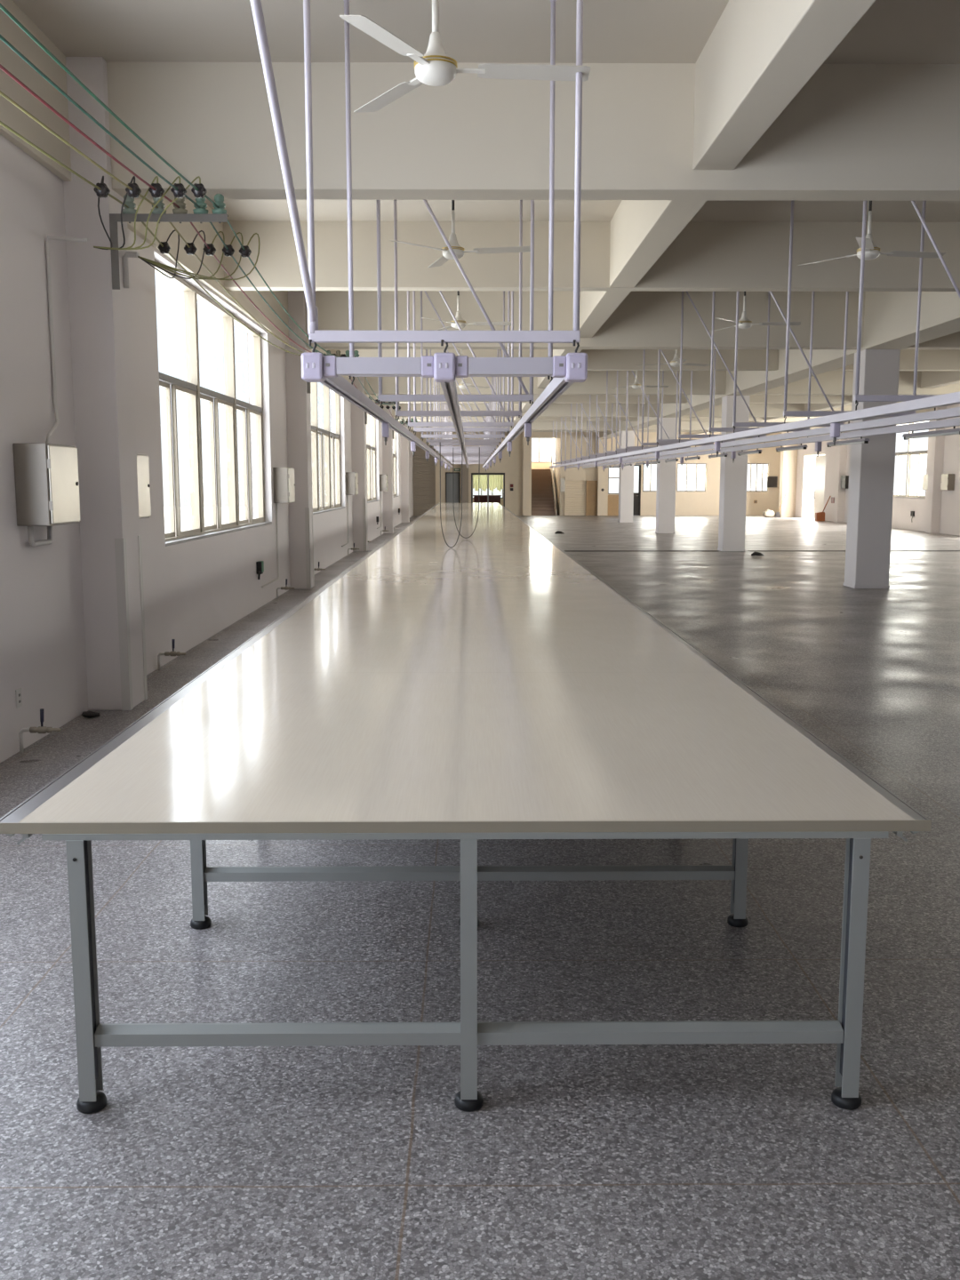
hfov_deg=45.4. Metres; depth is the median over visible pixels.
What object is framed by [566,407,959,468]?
track
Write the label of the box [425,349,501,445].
hanger
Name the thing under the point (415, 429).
hanger
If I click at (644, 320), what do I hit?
ceiling beam
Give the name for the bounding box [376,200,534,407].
hanger
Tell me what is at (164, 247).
overhead wire
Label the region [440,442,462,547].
hanging cable
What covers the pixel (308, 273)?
hanger
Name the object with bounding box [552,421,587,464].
hanger
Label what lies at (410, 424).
hanger
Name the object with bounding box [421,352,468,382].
box
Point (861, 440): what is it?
tube light
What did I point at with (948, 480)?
box
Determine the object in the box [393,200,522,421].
hanger
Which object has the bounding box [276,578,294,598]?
valve
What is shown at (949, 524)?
wall
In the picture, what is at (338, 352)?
bracket
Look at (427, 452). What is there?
box
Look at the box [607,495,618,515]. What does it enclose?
wall panel
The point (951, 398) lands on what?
track
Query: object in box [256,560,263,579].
wall socket
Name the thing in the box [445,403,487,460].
hanger
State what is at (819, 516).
dustpan
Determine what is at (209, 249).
overhead wire
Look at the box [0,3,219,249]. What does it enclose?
overhead wire
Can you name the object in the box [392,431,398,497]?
window
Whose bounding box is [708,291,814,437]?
hanger
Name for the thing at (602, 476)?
pillar
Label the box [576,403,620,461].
hanger
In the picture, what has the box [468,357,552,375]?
duct
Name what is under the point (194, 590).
wall
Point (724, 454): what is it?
tube light
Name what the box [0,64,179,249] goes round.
overhead wire
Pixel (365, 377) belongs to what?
overhead wire
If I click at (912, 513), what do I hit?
wall socket
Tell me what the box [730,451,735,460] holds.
box
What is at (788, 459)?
pillar
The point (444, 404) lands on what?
hanger
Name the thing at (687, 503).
wall
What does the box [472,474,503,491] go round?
curtain
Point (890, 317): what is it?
ceiling beam
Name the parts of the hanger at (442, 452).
rod, rod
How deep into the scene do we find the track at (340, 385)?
8.51 m
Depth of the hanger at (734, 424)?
14.25 m
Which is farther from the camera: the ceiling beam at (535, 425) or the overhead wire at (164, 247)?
the ceiling beam at (535, 425)
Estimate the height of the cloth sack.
0.391 m
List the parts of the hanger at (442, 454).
rod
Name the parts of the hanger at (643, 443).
rod, rod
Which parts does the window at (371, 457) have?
sash, sash, frame, sash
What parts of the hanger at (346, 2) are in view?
rod, rod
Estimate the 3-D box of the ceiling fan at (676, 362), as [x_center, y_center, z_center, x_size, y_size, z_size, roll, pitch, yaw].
[3.597,-5.334,20.267,1.144,1.004,1.315,-5,9,-30]
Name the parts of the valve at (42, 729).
lever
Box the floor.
[0,514,959,1279]
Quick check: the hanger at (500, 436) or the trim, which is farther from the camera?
the trim
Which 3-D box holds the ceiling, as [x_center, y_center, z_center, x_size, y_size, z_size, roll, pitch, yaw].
[6.208,-6.978,27.551,19.350,0.250,73.000,0,8,0]
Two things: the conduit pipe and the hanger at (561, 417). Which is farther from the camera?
the hanger at (561, 417)
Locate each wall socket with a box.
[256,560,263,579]
[910,511,914,519]
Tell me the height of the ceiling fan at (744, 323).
1.004 m
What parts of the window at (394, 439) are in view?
sash, frame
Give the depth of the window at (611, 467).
58.24 m
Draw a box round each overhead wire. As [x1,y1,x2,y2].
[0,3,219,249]
[0,34,200,249]
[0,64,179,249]
[0,90,158,249]
[0,120,128,249]
[137,219,356,357]
[137,222,324,355]
[138,222,335,355]
[139,222,301,355]
[143,222,347,357]
[357,376,391,404]
[365,376,395,405]
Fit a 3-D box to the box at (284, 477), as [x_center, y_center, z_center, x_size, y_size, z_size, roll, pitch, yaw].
[-2.964,-2.349,17.400,0.241,0.530,0.560,0,8,0]
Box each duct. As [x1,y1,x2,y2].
[336,357,421,375]
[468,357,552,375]
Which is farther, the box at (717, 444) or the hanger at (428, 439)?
the hanger at (428, 439)
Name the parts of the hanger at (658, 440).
rod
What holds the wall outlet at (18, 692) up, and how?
attached to the wall at (194, 590)
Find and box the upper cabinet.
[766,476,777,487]
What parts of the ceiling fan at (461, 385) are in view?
blade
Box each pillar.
[63,56,147,710]
[285,290,314,589]
[351,376,367,551]
[382,404,393,533]
[400,421,409,522]
[462,464,468,502]
[522,432,531,515]
[596,439,607,515]
[778,432,798,517]
[833,421,847,522]
[925,406,946,533]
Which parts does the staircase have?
handrail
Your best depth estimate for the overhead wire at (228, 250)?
9.25 m
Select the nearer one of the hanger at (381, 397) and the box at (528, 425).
the hanger at (381, 397)
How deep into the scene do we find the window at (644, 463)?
58.27 m
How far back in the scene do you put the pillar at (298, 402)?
18.45 m
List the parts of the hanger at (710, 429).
rod, rod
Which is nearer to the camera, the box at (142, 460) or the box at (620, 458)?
the box at (142, 460)
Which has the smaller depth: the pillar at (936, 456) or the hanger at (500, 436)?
the hanger at (500, 436)
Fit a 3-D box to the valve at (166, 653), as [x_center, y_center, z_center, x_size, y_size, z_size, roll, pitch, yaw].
[-2.878,0.135,10.698,0.273,0.290,0.048,0,8,0]
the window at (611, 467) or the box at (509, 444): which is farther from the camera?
the window at (611, 467)
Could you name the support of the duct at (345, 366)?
attached to the box at (316, 367)
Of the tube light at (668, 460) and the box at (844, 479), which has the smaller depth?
the tube light at (668, 460)
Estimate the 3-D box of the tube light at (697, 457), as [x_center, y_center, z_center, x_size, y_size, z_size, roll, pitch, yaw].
[4.453,-3.821,24.063,0.070,0.085,1.450,0,8,0]
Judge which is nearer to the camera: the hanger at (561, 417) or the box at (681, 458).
the box at (681, 458)
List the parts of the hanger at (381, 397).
rod, rod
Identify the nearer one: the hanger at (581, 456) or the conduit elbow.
the conduit elbow
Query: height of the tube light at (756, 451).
0.085 m
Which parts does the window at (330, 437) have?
sash, sash, sash, sill, sash, sash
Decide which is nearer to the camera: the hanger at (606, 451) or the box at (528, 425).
the box at (528, 425)
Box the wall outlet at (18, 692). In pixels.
[15,688,22,708]
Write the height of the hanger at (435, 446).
2.405 m
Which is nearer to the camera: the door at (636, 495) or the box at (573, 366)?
the box at (573, 366)
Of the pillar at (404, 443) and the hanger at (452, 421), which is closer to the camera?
the hanger at (452, 421)
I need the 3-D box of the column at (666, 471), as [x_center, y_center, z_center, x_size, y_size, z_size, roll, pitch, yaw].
[6.280,-5.986,38.593,0.580,4.750,0.580,0,8,0]
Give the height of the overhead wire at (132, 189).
0.442 m
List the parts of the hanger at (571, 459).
rod, rod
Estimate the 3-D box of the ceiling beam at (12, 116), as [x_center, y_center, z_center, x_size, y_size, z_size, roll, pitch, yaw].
[-3.115,-6.042,24.731,0.060,0.870,66.700,0,8,0]
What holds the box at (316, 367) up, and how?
attached to the track at (340, 385)
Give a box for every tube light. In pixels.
[648,460,660,463]
[664,458,678,462]
[684,455,700,460]
[707,452,727,458]
[737,448,762,455]
[776,443,807,451]
[826,436,869,447]
[902,425,959,439]
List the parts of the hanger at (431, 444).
rod, rod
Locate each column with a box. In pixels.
[617,431,634,522]
[655,417,677,533]
[717,395,749,551]
[843,349,900,588]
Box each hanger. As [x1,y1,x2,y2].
[249,0,583,352]
[343,0,556,384]
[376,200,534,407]
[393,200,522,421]
[407,290,513,431]
[412,290,510,435]
[420,290,504,440]
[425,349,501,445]
[429,349,498,447]
[433,376,495,450]
[436,376,494,453]
[438,376,493,455]
[440,401,491,455]
[442,401,489,456]
[444,403,488,459]
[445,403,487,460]
[447,403,487,460]
[448,416,486,462]
[449,416,485,463]
[450,421,484,464]
[451,421,484,465]
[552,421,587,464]
[555,421,591,463]
[560,416,599,463]
[564,416,605,463]
[569,403,613,461]
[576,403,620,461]
[580,403,628,460]
[588,394,639,459]
[595,394,649,455]
[605,370,663,455]
[615,370,678,454]
[625,370,692,452]
[641,349,716,449]
[656,349,735,447]
[678,291,770,442]
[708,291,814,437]
[732,291,848,432]
[783,200,926,423]
[853,200,959,410]
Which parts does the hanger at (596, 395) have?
rod, rod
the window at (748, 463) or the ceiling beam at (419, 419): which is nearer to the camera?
the ceiling beam at (419, 419)
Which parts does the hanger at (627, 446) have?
rod, rod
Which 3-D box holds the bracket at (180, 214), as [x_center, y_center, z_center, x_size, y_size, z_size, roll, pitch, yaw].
[-2.252,-2.890,8.330,0.850,0.675,0.110,0,8,0]
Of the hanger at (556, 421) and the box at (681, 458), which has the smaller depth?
the box at (681, 458)
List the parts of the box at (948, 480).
door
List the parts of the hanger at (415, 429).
rod, rod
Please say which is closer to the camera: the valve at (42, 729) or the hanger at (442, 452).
the valve at (42, 729)
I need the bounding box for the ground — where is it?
[163,506,814,533]
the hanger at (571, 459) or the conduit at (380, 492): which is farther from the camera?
the hanger at (571, 459)
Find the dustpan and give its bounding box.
[815,496,831,520]
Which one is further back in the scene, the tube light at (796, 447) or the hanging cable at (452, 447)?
the hanging cable at (452, 447)
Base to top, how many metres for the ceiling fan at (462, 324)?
1.004 m
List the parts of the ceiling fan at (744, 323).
blade, blade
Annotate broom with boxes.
[774,493,786,517]
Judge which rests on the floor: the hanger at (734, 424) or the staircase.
the staircase
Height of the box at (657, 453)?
0.198 m
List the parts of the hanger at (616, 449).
rod, rod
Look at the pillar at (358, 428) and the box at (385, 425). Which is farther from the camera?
the pillar at (358, 428)
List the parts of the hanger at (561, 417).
rod, rod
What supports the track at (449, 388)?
hanging from the hanger at (346, 2)
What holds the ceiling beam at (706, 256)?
attached to the ceiling
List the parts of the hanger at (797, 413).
rod, rod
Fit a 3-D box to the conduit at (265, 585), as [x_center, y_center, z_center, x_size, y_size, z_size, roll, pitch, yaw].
[-3.056,-1.393,16.656,0.024,1.149,1.364,0,8,0]
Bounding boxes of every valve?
[18,708,61,752]
[157,639,186,670]
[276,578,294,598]
[313,561,325,570]
[347,543,359,555]
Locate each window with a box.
[154,259,271,546]
[310,382,344,514]
[366,413,379,503]
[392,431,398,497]
[531,438,552,463]
[608,466,619,494]
[642,463,656,491]
[676,463,706,491]
[746,463,768,491]
[893,420,928,499]
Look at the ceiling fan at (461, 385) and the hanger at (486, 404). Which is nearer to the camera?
the ceiling fan at (461, 385)
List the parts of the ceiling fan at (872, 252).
blade, blade, down rod, blade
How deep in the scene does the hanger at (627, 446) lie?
24.21 m
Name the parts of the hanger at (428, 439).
rod, rod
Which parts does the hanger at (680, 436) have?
rod, rod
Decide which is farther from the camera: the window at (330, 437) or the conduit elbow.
the window at (330, 437)
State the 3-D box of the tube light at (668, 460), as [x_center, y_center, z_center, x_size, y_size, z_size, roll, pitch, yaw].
[4.434,-4.165,26.539,0.070,0.085,1.450,0,8,0]
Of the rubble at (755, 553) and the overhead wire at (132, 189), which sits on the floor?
the rubble at (755, 553)
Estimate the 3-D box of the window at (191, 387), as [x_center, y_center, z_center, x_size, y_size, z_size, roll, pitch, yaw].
[-3.164,-2.673,13.840,0.208,2.750,6.000,0,8,0]
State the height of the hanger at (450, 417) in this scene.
2.405 m
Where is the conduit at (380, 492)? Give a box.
[376,491,381,528]
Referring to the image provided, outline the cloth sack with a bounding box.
[762,509,775,517]
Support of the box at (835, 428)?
attached to the track at (951, 398)
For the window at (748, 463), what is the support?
in the wall at (687, 503)
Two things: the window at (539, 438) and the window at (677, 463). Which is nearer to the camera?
the window at (677, 463)
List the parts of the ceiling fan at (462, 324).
blade, blade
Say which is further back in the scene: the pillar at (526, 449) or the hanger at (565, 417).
the pillar at (526, 449)
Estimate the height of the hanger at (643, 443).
2.405 m
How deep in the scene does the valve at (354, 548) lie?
27.23 m
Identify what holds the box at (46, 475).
attached to the wall at (194, 590)
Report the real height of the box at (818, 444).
0.198 m
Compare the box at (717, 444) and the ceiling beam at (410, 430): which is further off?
the ceiling beam at (410, 430)
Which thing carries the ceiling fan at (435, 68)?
hanging from the ceiling
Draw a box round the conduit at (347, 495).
[341,495,348,546]
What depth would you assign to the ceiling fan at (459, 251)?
10.34 m
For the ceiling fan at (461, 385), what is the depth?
25.04 m
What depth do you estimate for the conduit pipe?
7.99 m
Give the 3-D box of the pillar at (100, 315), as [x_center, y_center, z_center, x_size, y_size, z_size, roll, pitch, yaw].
[-2.865,-1.843,8.738,0.346,4.750,0.476,0,8,0]
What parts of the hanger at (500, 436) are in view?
rod, rod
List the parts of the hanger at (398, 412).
rod, rod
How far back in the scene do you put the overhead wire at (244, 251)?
9.22 m
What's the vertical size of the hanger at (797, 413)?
2.405 m
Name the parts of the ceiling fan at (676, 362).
blade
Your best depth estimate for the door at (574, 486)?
58.22 m
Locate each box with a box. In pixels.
[12,443,80,546]
[136,454,151,519]
[272,467,295,503]
[301,352,338,382]
[345,472,358,495]
[379,474,388,491]
[381,422,389,445]
[410,441,415,456]
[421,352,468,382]
[425,451,429,460]
[498,451,502,462]
[507,441,511,456]
[524,422,531,445]
[552,352,587,382]
[618,456,622,464]
[655,451,659,462]
[680,456,683,464]
[714,441,720,456]
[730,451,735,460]
[815,441,821,456]
[830,423,839,445]
[840,475,848,488]
[922,474,927,489]
[940,473,954,490]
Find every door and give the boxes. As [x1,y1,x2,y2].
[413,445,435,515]
[445,472,459,502]
[471,472,504,506]
[564,476,586,515]
[585,480,597,515]
[632,464,640,515]
[801,452,825,519]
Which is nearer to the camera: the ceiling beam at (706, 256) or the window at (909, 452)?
the ceiling beam at (706, 256)
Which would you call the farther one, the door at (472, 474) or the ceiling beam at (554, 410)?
the door at (472, 474)
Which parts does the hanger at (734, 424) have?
rod, rod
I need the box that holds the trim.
[563,550,959,551]
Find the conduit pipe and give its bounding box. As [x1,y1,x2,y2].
[45,235,87,443]
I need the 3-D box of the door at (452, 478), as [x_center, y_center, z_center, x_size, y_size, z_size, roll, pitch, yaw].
[-1.391,-7.421,58.284,0.720,2.180,0.160,0,8,0]
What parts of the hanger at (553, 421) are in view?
rod, rod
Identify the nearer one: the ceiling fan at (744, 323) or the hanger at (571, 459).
the ceiling fan at (744, 323)
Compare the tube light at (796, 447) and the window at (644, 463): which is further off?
the window at (644, 463)
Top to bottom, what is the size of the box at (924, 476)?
0.530 m
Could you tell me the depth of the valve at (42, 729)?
7.42 m
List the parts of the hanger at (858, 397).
rod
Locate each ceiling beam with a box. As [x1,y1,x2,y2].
[0,0,413,433]
[106,61,959,200]
[223,220,959,291]
[304,290,959,349]
[328,349,959,370]
[363,370,959,395]
[371,394,901,403]
[392,403,934,416]
[394,416,851,421]
[408,421,825,430]
[409,430,708,431]
[504,0,876,435]
[597,291,959,439]
[690,370,959,434]
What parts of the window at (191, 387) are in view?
sash, sash, sash, sill, sash, sash, sash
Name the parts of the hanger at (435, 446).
rod, rod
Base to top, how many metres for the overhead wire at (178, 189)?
0.440 m
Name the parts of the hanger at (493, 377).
rod, rod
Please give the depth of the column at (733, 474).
28.56 m
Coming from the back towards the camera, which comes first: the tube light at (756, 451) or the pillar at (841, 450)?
the pillar at (841, 450)
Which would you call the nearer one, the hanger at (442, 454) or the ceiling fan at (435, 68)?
the ceiling fan at (435, 68)
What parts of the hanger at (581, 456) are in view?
rod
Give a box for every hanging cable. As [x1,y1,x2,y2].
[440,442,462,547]
[452,447,479,538]
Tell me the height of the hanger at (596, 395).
2.405 m
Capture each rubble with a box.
[81,711,99,717]
[751,551,764,555]
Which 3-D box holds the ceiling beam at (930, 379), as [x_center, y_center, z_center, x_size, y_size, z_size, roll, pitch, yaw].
[11.055,-6.111,24.831,0.300,0.760,66.700,0,8,0]
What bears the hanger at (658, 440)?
hanging from the ceiling
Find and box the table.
[0,502,931,1113]
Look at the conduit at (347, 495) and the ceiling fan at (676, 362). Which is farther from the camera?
the conduit at (347, 495)
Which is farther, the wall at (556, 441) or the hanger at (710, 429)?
the wall at (556, 441)
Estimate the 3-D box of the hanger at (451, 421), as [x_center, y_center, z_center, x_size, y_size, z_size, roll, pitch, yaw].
[-0.472,-7.938,44.126,1.414,2.405,0.130,0,8,0]
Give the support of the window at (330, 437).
in the wall at (194, 590)
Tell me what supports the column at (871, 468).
on the floor
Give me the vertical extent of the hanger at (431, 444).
2.405 m
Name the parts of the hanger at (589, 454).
rod, rod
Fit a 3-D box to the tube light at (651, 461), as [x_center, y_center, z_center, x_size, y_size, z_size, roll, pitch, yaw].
[4.415,-4.508,29.015,0.070,0.085,1.450,0,8,0]
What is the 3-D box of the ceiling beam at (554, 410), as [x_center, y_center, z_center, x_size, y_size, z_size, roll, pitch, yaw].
[6.126,-7.907,38.285,18.750,0.900,0.320,0,8,0]
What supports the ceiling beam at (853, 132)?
attached to the ceiling
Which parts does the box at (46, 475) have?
door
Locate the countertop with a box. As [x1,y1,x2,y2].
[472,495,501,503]
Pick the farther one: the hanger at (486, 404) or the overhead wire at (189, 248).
the hanger at (486, 404)
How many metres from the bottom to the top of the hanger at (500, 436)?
2.405 m
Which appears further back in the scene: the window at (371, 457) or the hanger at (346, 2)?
the window at (371, 457)
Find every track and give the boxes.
[320,376,453,468]
[440,381,468,468]
[482,376,573,468]
[549,391,959,468]
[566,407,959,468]
[582,417,959,468]
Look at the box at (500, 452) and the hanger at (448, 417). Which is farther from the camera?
the hanger at (448, 417)
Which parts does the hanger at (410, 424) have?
rod, rod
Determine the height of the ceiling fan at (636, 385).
1.004 m
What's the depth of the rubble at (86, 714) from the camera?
8.55 m
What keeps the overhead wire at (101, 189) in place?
attached to the bracket at (180, 214)
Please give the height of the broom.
1.156 m
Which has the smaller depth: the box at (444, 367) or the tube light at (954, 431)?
the box at (444, 367)
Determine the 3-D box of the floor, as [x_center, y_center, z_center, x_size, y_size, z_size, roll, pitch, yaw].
[6.208,-2.050,28.235,19.350,0.200,73.000,0,8,0]
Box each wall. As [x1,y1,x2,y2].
[0,134,413,762]
[412,432,781,515]
[531,438,559,514]
[795,403,959,535]
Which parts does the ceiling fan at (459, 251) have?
blade, blade, down rod, blade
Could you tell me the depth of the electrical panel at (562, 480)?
58.13 m
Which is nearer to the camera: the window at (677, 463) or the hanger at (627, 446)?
the hanger at (627, 446)
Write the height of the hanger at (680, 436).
2.405 m
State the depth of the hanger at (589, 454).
31.85 m
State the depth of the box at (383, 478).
36.94 m
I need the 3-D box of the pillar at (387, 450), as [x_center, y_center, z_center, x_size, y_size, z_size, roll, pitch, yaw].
[-3.099,-5.967,38.452,0.340,4.750,0.460,0,8,0]
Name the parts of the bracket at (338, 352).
angle arm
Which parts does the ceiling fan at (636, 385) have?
blade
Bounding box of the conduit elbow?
[122,251,139,287]
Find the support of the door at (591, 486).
in the wall at (687, 503)
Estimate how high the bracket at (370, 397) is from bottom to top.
0.675 m
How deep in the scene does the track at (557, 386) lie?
8.51 m
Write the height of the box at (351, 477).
0.530 m
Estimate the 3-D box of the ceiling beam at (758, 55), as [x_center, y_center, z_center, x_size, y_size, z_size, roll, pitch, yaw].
[1.585,-6.101,24.759,0.300,0.760,66.700,0,8,0]
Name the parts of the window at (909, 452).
sash, sash, sill, sash, sash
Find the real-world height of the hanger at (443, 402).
2.405 m
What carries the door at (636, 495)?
in the wall at (687, 503)
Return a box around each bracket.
[109,193,228,289]
[306,350,359,393]
[364,396,395,423]
[392,418,417,439]
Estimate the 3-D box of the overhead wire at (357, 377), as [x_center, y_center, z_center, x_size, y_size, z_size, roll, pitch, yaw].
[-2.137,-5.019,23.182,0.098,0.353,9.996,0,8,0]
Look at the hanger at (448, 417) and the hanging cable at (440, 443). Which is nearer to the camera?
the hanging cable at (440, 443)
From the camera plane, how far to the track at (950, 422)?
14.90 m
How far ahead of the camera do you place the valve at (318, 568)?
20.89 m
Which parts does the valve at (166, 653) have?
lever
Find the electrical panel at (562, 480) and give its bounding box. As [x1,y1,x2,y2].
[560,478,564,491]
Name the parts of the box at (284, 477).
door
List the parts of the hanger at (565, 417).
rod, rod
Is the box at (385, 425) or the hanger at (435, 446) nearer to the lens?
the box at (385, 425)
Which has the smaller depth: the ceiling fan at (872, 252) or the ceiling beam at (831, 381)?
the ceiling fan at (872, 252)
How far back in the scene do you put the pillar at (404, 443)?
48.21 m
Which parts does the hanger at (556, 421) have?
rod, rod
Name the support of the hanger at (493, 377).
hanging from the ceiling
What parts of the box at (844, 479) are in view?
door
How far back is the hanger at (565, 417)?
39.95 m
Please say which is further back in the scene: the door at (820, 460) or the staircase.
the staircase
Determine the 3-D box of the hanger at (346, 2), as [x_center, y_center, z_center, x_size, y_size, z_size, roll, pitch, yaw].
[-0.186,-2.825,7.280,1.414,2.405,0.130,0,8,0]
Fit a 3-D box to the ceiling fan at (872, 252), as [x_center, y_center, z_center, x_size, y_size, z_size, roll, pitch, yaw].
[3.693,-3.966,10.405,1.144,1.004,1.315,-1,8,-8]
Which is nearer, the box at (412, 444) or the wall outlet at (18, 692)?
the wall outlet at (18, 692)
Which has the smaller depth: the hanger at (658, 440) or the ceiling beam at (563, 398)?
the hanger at (658, 440)
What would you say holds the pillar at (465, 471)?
on the floor
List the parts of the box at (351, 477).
door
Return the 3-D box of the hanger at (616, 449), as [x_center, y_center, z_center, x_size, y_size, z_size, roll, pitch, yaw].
[3.763,-5.399,25.833,1.480,2.405,0.130,0,8,0]
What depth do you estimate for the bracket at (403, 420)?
37.98 m
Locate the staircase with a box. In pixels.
[531,449,557,515]
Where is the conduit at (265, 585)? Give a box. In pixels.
[261,503,279,587]
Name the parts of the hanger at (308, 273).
rod, rod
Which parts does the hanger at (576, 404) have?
rod, rod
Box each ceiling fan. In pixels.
[339,0,590,112]
[389,200,530,267]
[421,290,511,330]
[432,377,489,388]
[612,370,668,389]
[636,349,709,367]
[711,291,800,331]
[798,200,945,265]
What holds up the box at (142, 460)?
attached to the wall at (194, 590)
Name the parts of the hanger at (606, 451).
rod, rod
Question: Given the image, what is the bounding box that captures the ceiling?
[12,0,959,222]
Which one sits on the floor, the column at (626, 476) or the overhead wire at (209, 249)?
the column at (626, 476)
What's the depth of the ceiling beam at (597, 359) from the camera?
23.38 m
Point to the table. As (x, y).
(492, 684)
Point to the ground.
(186, 521)

